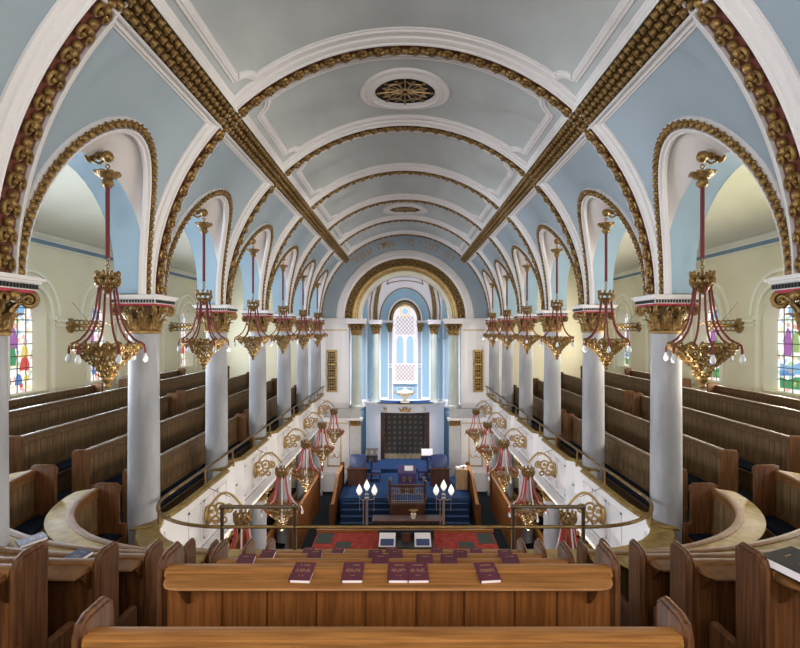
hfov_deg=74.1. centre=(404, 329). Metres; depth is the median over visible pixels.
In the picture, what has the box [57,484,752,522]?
floor
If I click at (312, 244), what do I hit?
trim
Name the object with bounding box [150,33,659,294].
arch
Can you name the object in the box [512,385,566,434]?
pew
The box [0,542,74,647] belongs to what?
pew
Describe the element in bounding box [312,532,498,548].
floor
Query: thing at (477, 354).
air vent
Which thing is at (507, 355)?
column
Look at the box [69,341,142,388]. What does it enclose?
basket
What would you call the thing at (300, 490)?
column
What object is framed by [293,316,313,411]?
column
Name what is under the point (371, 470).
chair
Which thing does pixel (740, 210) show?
ceiling
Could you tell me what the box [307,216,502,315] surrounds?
trim
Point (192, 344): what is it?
basket
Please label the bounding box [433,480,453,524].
lamp standard
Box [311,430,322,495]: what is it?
column
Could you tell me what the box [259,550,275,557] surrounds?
book
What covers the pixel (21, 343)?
window
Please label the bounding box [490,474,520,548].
screen
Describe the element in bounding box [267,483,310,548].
pew
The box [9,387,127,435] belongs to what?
pew
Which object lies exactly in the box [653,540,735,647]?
pew
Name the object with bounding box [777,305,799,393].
window
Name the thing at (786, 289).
column
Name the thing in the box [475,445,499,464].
basket
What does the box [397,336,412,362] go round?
window pane
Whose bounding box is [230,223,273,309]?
arch
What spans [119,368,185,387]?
pew
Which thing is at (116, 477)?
cushion
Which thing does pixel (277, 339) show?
basket
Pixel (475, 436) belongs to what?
basket
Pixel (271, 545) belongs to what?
pew
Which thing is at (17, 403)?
pew
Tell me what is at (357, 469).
chair
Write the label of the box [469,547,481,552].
book
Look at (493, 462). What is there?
column
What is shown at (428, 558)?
book
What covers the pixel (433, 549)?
book
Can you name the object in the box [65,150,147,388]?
chandelier
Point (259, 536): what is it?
column
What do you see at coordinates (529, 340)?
basket
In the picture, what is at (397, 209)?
grille
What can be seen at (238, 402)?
pew
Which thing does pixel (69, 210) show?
ceiling
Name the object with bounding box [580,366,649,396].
pew
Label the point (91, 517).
pew
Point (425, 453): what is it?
lectern
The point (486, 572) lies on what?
book
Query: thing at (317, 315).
chandelier
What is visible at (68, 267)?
wall
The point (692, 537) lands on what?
cushion
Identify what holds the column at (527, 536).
on the floor at (322, 517)
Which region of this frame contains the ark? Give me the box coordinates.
[364,399,445,459]
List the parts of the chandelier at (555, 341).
cord, rod, crown, cord, cord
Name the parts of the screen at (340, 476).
post, post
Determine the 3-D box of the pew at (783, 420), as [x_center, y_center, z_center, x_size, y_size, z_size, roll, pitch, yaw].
[8.297,2.330,13.030,0.575,1.326,7.270,0,0,0]
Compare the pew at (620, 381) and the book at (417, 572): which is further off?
the pew at (620, 381)
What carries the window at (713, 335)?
in the wall at (741, 267)
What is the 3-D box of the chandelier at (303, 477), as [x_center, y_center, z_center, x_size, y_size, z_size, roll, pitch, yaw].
[-3.468,4.422,18.286,1.207,2.300,1.099,0,0,-39]
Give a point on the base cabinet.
(461, 475)
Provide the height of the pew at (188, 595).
1.326 m
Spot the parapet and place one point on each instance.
(560, 489)
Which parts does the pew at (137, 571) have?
rail, backrest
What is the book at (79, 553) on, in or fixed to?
on the pew at (137, 571)
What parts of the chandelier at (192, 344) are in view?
cord, cord, cord, rod, crown, cord, cord, cord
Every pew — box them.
[0,539,162,626]
[0,541,136,637]
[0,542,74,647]
[7,464,195,563]
[9,382,103,410]
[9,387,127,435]
[9,393,177,492]
[44,483,218,563]
[71,595,693,647]
[72,403,204,504]
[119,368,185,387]
[122,413,252,522]
[157,541,619,626]
[160,366,229,396]
[175,372,248,413]
[209,540,574,563]
[228,378,276,418]
[228,489,294,548]
[229,489,273,544]
[242,538,546,557]
[243,385,297,434]
[265,537,526,552]
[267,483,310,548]
[499,483,542,548]
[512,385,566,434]
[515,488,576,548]
[533,378,581,418]
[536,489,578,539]
[557,413,687,522]
[561,372,634,413]
[577,483,765,563]
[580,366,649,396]
[599,464,799,601]
[605,403,737,504]
[620,539,799,626]
[624,368,690,387]
[632,393,799,492]
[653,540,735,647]
[682,387,799,435]
[706,382,799,409]
[710,542,799,647]
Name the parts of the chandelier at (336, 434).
crown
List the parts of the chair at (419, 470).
seat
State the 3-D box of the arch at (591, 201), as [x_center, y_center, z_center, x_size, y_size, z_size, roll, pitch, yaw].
[4.324,-1.766,11.120,1.253,2.400,3.140,0,0,0]
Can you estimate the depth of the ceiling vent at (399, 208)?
21.74 m
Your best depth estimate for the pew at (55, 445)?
11.39 m
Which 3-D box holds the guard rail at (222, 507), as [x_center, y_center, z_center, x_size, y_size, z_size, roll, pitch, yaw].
[0.000,2.982,17.896,8.600,0.755,20.008,0,0,0]
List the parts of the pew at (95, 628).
rail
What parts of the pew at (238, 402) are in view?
rail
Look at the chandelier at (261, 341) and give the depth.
14.61 m
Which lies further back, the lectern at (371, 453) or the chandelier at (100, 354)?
the lectern at (371, 453)
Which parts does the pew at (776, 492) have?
rail, seat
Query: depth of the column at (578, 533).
12.75 m
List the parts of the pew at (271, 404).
backrest, rail, seat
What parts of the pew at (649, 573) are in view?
backrest, rail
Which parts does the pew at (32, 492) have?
backrest, seat, rail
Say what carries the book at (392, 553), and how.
on the pew at (250, 547)
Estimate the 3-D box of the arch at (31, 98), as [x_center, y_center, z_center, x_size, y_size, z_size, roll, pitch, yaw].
[0.000,-2.830,5.720,8.920,4.460,0.740,0,0,0]
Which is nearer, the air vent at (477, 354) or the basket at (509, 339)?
the basket at (509, 339)
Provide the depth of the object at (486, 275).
26.69 m
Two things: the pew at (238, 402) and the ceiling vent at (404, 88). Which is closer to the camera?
the ceiling vent at (404, 88)
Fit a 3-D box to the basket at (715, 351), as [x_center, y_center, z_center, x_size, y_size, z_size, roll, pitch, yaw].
[4.220,0.498,7.516,0.930,0.667,0.921,0,0,0]
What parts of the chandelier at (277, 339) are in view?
rod, crown, cord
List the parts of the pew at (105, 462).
seat, rail, backrest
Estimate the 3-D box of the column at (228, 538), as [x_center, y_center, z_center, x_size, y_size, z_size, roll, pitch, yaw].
[-4.588,6.675,12.920,0.861,3.650,0.861,0,0,0]
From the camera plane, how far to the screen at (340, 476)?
24.23 m
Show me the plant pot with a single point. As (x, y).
(413, 514)
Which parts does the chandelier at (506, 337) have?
rod, crown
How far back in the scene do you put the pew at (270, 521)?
19.73 m
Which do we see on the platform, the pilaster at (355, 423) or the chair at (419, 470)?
the chair at (419, 470)
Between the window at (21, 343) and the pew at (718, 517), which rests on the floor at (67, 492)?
the pew at (718, 517)
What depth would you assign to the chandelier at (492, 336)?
25.41 m
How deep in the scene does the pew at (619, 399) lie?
18.98 m
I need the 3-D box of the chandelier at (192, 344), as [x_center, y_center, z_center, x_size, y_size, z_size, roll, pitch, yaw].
[-4.220,-0.899,11.120,1.057,3.461,0.926,0,0,-15]
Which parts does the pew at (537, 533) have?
rail, backrest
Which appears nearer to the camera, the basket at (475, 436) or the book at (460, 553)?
the book at (460, 553)
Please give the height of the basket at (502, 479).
0.740 m
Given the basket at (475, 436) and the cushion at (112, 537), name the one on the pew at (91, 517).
the cushion at (112, 537)
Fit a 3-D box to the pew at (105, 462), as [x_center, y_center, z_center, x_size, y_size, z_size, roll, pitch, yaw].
[-5.997,2.918,13.200,0.575,1.326,6.450,0,0,0]
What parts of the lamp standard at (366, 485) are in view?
lamp shade, stem, lamp shade, lamp shade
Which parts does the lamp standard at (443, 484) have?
lamp shade, stem, lamp shade, lamp shade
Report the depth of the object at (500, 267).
23.08 m
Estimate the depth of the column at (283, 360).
19.89 m
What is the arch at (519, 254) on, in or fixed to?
attached to the ceiling at (243, 41)
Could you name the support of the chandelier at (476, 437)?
hanging from the parapet
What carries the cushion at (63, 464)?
on the pew at (55, 445)
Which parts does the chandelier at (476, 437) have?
crown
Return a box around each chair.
[346,454,367,485]
[369,459,380,481]
[418,458,428,480]
[429,454,449,485]
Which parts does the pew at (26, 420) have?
rail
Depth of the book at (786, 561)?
3.13 m
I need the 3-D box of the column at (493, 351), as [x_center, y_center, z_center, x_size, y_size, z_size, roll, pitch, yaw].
[4.590,1.725,27.320,0.860,4.650,0.860,0,0,0]
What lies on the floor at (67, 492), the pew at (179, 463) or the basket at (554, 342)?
the pew at (179, 463)
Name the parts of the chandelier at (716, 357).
bulb, bulb, cord, cord, cord, rod, crown, chain, cord, bulb, cord, cord, bulb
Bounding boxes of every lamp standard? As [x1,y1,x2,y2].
[356,480,376,524]
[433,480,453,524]
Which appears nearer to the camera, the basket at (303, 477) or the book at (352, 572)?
the book at (352, 572)
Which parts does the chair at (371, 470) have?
seat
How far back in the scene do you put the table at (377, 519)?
21.70 m
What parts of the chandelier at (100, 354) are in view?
bulb, bulb, cord, cord, cord, rod, crown, chain, cord, bulb, cord, cord, bulb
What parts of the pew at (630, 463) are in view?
seat, rail, backrest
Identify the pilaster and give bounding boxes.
[346,417,362,454]
[447,417,463,476]
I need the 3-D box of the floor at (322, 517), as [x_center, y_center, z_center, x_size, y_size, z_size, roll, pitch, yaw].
[0.000,8.500,16.000,21.200,0.001,36.000,0,0,0]
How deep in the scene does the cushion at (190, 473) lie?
12.03 m
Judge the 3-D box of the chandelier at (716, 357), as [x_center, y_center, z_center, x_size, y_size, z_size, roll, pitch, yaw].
[4.220,-0.899,7.520,1.057,3.461,0.926,0,0,-15]
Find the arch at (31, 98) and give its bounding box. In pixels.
[0,0,799,273]
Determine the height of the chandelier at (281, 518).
2.300 m
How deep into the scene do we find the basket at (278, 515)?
14.55 m
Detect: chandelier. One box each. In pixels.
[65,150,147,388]
[177,209,229,369]
[204,486,251,548]
[233,239,272,359]
[253,448,303,530]
[267,259,298,353]
[283,425,323,490]
[292,271,315,349]
[303,409,336,464]
[309,283,327,346]
[318,398,345,445]
[464,398,491,445]
[474,409,506,464]
[482,283,501,346]
[488,425,526,490]
[495,271,516,349]
[508,448,556,530]
[513,259,540,353]
[540,239,574,359]
[555,486,605,548]
[582,209,631,369]
[663,150,745,388]
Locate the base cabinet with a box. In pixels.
[455,468,467,489]
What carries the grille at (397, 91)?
attached to the ceiling vent at (404, 88)
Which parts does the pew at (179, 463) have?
backrest, rail, seat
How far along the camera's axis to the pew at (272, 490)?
21.14 m
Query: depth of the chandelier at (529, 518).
14.68 m
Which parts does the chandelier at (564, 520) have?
cord, crown, cord, cord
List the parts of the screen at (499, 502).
post, post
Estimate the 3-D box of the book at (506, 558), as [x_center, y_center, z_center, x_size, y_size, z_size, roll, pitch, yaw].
[0.791,1.738,3.960,0.123,0.055,0.178,0,0,2]
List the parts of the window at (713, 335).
coloured pane, coloured pane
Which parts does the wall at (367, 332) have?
white moulding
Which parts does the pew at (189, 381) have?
rail, backrest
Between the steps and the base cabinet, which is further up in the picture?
the base cabinet
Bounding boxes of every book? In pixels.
[15,532,47,547]
[63,548,92,557]
[236,554,255,563]
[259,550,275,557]
[288,562,316,582]
[302,547,315,552]
[307,550,321,557]
[332,547,344,552]
[341,562,364,582]
[368,550,381,557]
[371,554,388,563]
[386,547,396,552]
[387,562,407,582]
[389,550,402,557]
[405,466,412,470]
[407,562,428,582]
[416,554,433,563]
[431,547,442,552]
[440,554,456,563]
[453,550,466,557]
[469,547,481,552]
[473,562,500,583]
[497,550,511,557]
[501,554,519,563]
[763,546,799,582]
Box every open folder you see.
[379,533,395,546]
[414,533,430,546]
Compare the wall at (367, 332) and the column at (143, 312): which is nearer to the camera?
the column at (143, 312)
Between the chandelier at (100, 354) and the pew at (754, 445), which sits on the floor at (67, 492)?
the pew at (754, 445)
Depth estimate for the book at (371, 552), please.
4.78 m
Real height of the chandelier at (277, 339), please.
3.461 m
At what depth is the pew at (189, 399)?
18.97 m
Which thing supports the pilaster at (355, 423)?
attached to the wall at (380, 261)
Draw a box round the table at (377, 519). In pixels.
[372,515,441,524]
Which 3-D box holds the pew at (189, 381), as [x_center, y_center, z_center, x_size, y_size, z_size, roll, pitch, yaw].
[-8.297,2.330,21.054,0.575,1.326,7.602,0,0,0]
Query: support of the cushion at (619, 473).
on the pew at (630, 463)
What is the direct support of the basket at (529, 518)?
on the chandelier at (529, 518)
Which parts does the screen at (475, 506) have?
post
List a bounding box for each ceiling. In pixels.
[0,0,799,277]
[33,165,195,273]
[363,277,446,319]
[614,165,776,273]
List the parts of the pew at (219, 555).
rail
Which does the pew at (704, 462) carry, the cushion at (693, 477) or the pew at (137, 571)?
the cushion at (693, 477)
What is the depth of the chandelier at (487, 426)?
21.86 m
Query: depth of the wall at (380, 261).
28.00 m
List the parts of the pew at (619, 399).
backrest, rail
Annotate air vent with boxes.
[327,350,336,391]
[473,350,482,391]
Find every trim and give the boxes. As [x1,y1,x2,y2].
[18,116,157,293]
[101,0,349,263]
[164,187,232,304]
[223,119,586,304]
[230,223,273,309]
[263,166,546,309]
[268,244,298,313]
[289,196,520,313]
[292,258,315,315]
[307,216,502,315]
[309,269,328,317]
[320,232,489,317]
[460,0,708,263]
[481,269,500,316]
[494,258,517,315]
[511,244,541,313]
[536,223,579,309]
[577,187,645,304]
[652,116,791,293]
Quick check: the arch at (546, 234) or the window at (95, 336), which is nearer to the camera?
the arch at (546, 234)
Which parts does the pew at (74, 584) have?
rail, backrest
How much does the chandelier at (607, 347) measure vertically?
3.461 m
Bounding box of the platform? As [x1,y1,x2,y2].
[339,454,470,515]
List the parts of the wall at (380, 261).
wall moulding, gilt trim, arch moulding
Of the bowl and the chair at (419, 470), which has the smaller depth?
the chair at (419, 470)
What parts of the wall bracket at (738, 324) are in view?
plate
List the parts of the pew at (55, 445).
seat, rail, backrest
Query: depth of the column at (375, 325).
31.01 m
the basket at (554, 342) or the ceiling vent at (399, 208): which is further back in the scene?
the ceiling vent at (399, 208)
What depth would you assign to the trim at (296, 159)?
12.73 m
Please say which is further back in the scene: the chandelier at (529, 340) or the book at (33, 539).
the chandelier at (529, 340)
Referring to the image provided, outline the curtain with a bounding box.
[385,414,424,453]
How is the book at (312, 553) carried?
on the pew at (250, 547)
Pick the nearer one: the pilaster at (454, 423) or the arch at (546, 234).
the arch at (546, 234)
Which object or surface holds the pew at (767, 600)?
on the floor at (67, 492)
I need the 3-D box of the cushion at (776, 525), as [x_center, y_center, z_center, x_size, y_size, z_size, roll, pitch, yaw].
[4.435,3.128,6.912,5.169,0.065,1.385,0,0,-38]
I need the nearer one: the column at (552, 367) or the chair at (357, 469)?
the column at (552, 367)
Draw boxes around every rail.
[156,386,653,549]
[317,529,492,532]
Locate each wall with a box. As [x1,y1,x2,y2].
[8,231,205,398]
[227,236,582,491]
[350,320,459,454]
[604,231,799,398]
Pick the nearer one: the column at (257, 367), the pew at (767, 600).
the pew at (767, 600)
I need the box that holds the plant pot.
[408,508,416,518]
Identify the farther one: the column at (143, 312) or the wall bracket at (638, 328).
the wall bracket at (638, 328)
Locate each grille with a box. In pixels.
[377,79,432,104]
[391,207,418,212]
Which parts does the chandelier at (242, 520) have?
cord, cord, crown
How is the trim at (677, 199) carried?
attached to the ceiling at (243, 41)
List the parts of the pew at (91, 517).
backrest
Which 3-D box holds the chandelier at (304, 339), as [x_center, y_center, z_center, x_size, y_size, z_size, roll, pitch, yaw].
[-4.220,-0.899,21.920,1.057,3.461,0.926,0,0,-15]
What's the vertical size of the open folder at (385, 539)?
0.209 m
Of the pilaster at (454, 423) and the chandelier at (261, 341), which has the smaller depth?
the chandelier at (261, 341)
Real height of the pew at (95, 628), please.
1.370 m
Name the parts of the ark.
door frame, cornice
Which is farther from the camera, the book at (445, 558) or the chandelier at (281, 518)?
the chandelier at (281, 518)
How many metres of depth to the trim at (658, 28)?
8.07 m
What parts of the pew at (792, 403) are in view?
rail, backrest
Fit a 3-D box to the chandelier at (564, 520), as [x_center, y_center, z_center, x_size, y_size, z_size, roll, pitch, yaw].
[3.468,4.422,11.154,1.207,2.300,1.099,0,0,-39]
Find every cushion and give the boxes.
[13,515,45,535]
[54,458,71,471]
[97,534,121,541]
[102,431,204,484]
[160,441,249,507]
[267,493,292,530]
[276,541,284,548]
[517,493,542,530]
[525,541,533,548]
[560,441,649,507]
[605,431,707,484]
[688,534,712,541]
[738,458,755,471]
[764,515,796,535]
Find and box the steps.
[340,497,469,524]
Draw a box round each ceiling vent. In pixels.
[360,67,449,109]
[382,203,427,213]
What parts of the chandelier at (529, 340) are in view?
rod, crown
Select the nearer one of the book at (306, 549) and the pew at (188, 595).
the pew at (188, 595)
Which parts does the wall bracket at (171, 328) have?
plate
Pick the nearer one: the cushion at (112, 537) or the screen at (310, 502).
the cushion at (112, 537)
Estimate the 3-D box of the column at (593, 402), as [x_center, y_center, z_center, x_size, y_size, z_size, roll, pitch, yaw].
[4.590,1.725,12.920,0.860,4.650,0.860,0,0,0]
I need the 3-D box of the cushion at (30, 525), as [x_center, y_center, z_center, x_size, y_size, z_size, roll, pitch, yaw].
[-4.511,3.128,6.938,5.038,0.065,1.334,0,0,40]
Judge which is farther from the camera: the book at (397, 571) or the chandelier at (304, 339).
the chandelier at (304, 339)
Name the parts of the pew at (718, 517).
backrest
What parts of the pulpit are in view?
hand rail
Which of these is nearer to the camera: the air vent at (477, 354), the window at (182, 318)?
the window at (182, 318)
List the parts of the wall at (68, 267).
cornice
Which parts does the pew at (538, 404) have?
seat, rail, backrest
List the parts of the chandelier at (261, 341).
cord, cord, rod, crown, cord, cord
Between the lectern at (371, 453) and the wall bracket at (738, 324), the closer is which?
the wall bracket at (738, 324)
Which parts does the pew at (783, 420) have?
rail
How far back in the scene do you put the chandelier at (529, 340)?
18.21 m
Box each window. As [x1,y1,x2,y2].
[10,305,32,393]
[91,306,102,380]
[181,314,184,365]
[388,298,421,399]
[625,314,628,365]
[707,306,718,380]
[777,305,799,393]
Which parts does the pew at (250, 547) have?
rail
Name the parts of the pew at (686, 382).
rail, backrest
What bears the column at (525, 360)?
on the floor at (67, 492)
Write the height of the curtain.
2.360 m
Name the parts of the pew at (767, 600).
rail, backrest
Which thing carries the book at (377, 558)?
on the pew at (219, 555)
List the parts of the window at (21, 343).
coloured pane, coloured pane, coloured pane, coloured pane, coloured pane, coloured pane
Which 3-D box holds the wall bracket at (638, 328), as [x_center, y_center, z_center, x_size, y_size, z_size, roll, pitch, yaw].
[9.944,-0.398,24.000,1.312,0.995,0.480,0,0,0]
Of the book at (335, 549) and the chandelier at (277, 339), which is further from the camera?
the chandelier at (277, 339)
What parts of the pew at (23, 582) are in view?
backrest, rail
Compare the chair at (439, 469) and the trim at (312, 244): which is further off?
the chair at (439, 469)
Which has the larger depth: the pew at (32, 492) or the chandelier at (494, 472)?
the chandelier at (494, 472)
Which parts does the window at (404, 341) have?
dado panel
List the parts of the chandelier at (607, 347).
cord, cord, cord, crown, rod, cord, cord, cord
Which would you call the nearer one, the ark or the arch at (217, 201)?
the arch at (217, 201)
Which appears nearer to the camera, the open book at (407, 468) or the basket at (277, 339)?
the basket at (277, 339)
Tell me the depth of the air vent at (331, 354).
27.93 m
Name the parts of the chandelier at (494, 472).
cord, cord, crown, cord, cord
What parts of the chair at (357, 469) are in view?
backrest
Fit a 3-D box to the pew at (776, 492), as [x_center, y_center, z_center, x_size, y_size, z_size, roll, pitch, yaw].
[4.527,2.918,6.826,5.516,1.326,1.808,0,0,-38]
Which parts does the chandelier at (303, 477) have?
cord, cord, crown, cord, cord, cord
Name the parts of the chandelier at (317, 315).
crown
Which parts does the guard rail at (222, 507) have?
post, post, post, post, post, post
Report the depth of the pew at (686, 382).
20.89 m
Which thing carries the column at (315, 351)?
on the floor at (67, 492)
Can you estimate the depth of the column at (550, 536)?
16.29 m
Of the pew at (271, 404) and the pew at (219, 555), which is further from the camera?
the pew at (271, 404)
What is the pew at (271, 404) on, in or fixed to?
on the floor at (67, 492)
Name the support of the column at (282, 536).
on the floor at (322, 517)
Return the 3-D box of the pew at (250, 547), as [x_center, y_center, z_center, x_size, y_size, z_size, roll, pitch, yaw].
[-0.098,2.621,4.957,2.755,1.326,0.706,0,0,0]
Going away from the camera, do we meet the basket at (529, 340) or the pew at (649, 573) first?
the pew at (649, 573)
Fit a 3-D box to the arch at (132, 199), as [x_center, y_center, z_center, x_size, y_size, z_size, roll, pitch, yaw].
[-4.324,-1.766,7.520,1.253,2.400,3.140,0,0,0]
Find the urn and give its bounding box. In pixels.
[394,388,415,402]
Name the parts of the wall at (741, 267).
cornice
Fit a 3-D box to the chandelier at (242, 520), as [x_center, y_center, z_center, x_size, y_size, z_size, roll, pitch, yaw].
[-3.468,4.422,11.086,1.207,2.300,1.099,0,0,-39]
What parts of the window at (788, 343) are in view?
coloured pane, coloured pane, coloured pane, coloured pane, coloured pane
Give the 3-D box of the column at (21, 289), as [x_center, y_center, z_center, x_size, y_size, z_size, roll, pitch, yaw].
[-4.590,1.725,5.720,0.860,4.650,0.860,0,0,0]
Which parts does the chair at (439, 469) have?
backrest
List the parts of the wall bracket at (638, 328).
plate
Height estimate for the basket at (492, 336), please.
0.667 m
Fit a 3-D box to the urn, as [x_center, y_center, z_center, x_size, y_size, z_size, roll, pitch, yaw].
[-0.002,3.725,30.449,0.944,0.880,0.945,0,0,-42]
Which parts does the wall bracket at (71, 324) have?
plate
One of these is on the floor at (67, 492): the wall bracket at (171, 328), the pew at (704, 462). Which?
the pew at (704, 462)
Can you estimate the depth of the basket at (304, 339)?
21.73 m
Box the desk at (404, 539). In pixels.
[378,530,433,548]
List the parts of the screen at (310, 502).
post, post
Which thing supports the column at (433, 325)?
on the ark
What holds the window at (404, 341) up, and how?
in the wall at (367, 332)
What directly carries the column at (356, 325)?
on the wall at (380, 261)
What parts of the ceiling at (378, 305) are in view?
blue panel, blue panel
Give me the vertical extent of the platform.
1.035 m
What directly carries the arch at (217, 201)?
attached to the ceiling at (243, 41)
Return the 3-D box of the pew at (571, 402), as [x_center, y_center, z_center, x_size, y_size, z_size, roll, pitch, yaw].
[5.997,2.918,21.054,0.575,1.326,7.602,0,0,0]
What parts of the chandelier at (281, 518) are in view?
cord, cord, crown, cord, cord, cord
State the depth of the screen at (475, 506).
23.91 m
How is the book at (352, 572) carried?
on the pew at (188, 595)
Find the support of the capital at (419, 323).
attached to the wall at (367, 332)
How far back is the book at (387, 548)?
5.58 m
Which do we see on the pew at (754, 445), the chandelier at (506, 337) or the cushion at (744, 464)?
the cushion at (744, 464)
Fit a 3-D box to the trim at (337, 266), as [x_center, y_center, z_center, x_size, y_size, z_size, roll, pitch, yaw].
[0.000,-2.830,27.320,8.920,4.460,0.740,0,0,0]
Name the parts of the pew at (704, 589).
rail, backrest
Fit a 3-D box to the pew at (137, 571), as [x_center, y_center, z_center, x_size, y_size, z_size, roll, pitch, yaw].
[-5.222,2.621,6.371,6.703,1.326,1.947,0,0,38]
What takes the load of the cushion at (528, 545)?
on the pew at (537, 533)
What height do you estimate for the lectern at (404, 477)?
1.280 m
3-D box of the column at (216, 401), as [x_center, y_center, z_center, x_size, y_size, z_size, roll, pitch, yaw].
[-4.590,1.725,12.920,0.860,4.650,0.860,0,0,0]
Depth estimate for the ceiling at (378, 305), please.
32.13 m
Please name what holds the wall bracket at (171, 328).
attached to the wall at (68, 267)
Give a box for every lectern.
[365,448,377,475]
[398,465,415,492]
[421,449,432,475]
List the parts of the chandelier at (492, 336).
crown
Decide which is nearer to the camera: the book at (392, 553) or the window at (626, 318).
the book at (392, 553)
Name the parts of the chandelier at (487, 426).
crown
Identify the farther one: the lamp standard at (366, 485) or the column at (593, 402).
the lamp standard at (366, 485)
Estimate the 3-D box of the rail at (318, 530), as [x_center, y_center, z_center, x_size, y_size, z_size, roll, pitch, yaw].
[0.000,8.148,20.810,6.900,0.695,0.220,0,0,0]
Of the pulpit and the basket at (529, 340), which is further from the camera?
the pulpit
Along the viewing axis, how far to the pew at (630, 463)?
12.22 m
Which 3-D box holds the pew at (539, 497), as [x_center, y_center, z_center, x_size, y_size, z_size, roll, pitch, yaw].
[5.697,7.847,19.250,0.575,1.266,13.610,0,0,0]
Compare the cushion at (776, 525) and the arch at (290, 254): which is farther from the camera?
the arch at (290, 254)
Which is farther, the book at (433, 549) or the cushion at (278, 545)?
the cushion at (278, 545)
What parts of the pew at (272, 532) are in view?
rail, backrest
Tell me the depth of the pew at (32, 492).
8.52 m
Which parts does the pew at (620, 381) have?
rail, backrest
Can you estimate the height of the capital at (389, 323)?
0.680 m
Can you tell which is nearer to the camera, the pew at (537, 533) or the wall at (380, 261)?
the pew at (537, 533)
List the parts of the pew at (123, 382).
backrest, rail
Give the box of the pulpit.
[388,476,426,514]
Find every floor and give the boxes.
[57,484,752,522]
[272,488,537,548]
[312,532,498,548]
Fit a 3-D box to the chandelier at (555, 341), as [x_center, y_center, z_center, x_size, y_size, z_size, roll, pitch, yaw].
[4.220,-0.899,14.720,1.057,3.461,0.926,0,0,-15]
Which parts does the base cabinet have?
door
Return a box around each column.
[0,272,45,546]
[106,294,178,545]
[192,305,239,482]
[224,529,235,545]
[240,310,274,445]
[249,483,272,548]
[272,314,297,427]
[277,457,295,548]
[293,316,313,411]
[296,438,311,501]
[310,318,324,400]
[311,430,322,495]
[346,318,366,408]
[369,320,382,402]
[427,320,440,402]
[443,318,463,408]
[485,318,499,400]
[487,429,498,495]
[496,316,516,411]
[498,438,513,501]
[512,314,537,427]
[514,457,532,543]
[535,310,569,445]
[537,483,560,548]
[570,305,617,482]
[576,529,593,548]
[631,294,703,543]
[764,274,799,335]
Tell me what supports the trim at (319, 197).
attached to the ceiling at (243, 41)
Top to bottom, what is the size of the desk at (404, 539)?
0.420 m
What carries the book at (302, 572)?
on the pew at (188, 595)
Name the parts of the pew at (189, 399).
rail, backrest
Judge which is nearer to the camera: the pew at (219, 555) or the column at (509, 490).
the pew at (219, 555)
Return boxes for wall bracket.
[66,302,110,332]
[169,314,196,331]
[610,314,640,331]
[700,302,743,332]
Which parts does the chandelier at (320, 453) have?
crown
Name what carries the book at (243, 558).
on the pew at (219, 555)
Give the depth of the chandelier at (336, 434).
25.48 m
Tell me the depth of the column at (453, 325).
27.80 m
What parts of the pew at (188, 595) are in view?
rail, backrest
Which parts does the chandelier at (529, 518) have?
cord, cord, crown, cord, cord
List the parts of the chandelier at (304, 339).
rod, crown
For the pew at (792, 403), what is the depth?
14.19 m
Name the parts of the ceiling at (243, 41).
panel moulding, panel moulding, panel moulding, panel moulding, panel moulding, panel moulding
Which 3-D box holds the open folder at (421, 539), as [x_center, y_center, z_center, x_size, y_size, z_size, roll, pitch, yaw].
[0.650,7.694,19.450,0.600,0.209,0.800,0,0,0]
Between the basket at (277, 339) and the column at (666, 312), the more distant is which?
the basket at (277, 339)
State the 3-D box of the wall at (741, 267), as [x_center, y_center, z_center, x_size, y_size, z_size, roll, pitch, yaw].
[10.690,2.860,13.300,0.580,11.280,30.600,0,0,0]
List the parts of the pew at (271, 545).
rail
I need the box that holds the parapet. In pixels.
[130,393,679,563]
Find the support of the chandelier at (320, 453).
hanging from the parapet
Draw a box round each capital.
[386,321,393,331]
[416,321,423,331]
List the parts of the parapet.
ledge plate, ledge plate, panel moulding, ledge plate, ledge cornice, ledge cornice, ledge plate, panel moulding, ledge plate, ledge plate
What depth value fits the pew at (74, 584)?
4.00 m
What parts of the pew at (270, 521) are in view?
backrest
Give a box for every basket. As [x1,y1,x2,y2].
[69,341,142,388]
[180,338,226,369]
[236,336,269,359]
[263,499,300,530]
[269,335,295,353]
[291,467,320,490]
[292,334,313,349]
[309,333,326,346]
[310,445,334,464]
[323,429,344,445]
[465,429,485,445]
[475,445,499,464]
[484,333,501,346]
[489,466,518,490]
[496,334,514,349]
[509,499,546,530]
[514,335,540,353]
[540,336,573,359]
[583,338,629,369]
[666,341,739,388]
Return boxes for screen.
[289,474,319,548]
[329,462,344,524]
[465,462,480,524]
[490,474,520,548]
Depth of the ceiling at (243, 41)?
8.69 m
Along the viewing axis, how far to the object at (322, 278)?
26.69 m
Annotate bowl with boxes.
[397,392,412,402]
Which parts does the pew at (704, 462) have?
backrest, rail, seat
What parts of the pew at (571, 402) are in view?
rail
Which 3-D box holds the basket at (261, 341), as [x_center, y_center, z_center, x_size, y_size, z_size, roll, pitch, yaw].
[-4.220,0.498,14.716,0.930,0.667,0.921,0,0,0]
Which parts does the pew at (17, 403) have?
backrest, rail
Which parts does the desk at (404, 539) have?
wooden panel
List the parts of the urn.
lid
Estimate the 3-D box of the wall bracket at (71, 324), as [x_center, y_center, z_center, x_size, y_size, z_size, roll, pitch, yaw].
[-9.944,-0.398,16.800,1.312,0.995,0.480,0,0,0]
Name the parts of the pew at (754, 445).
rail, backrest, seat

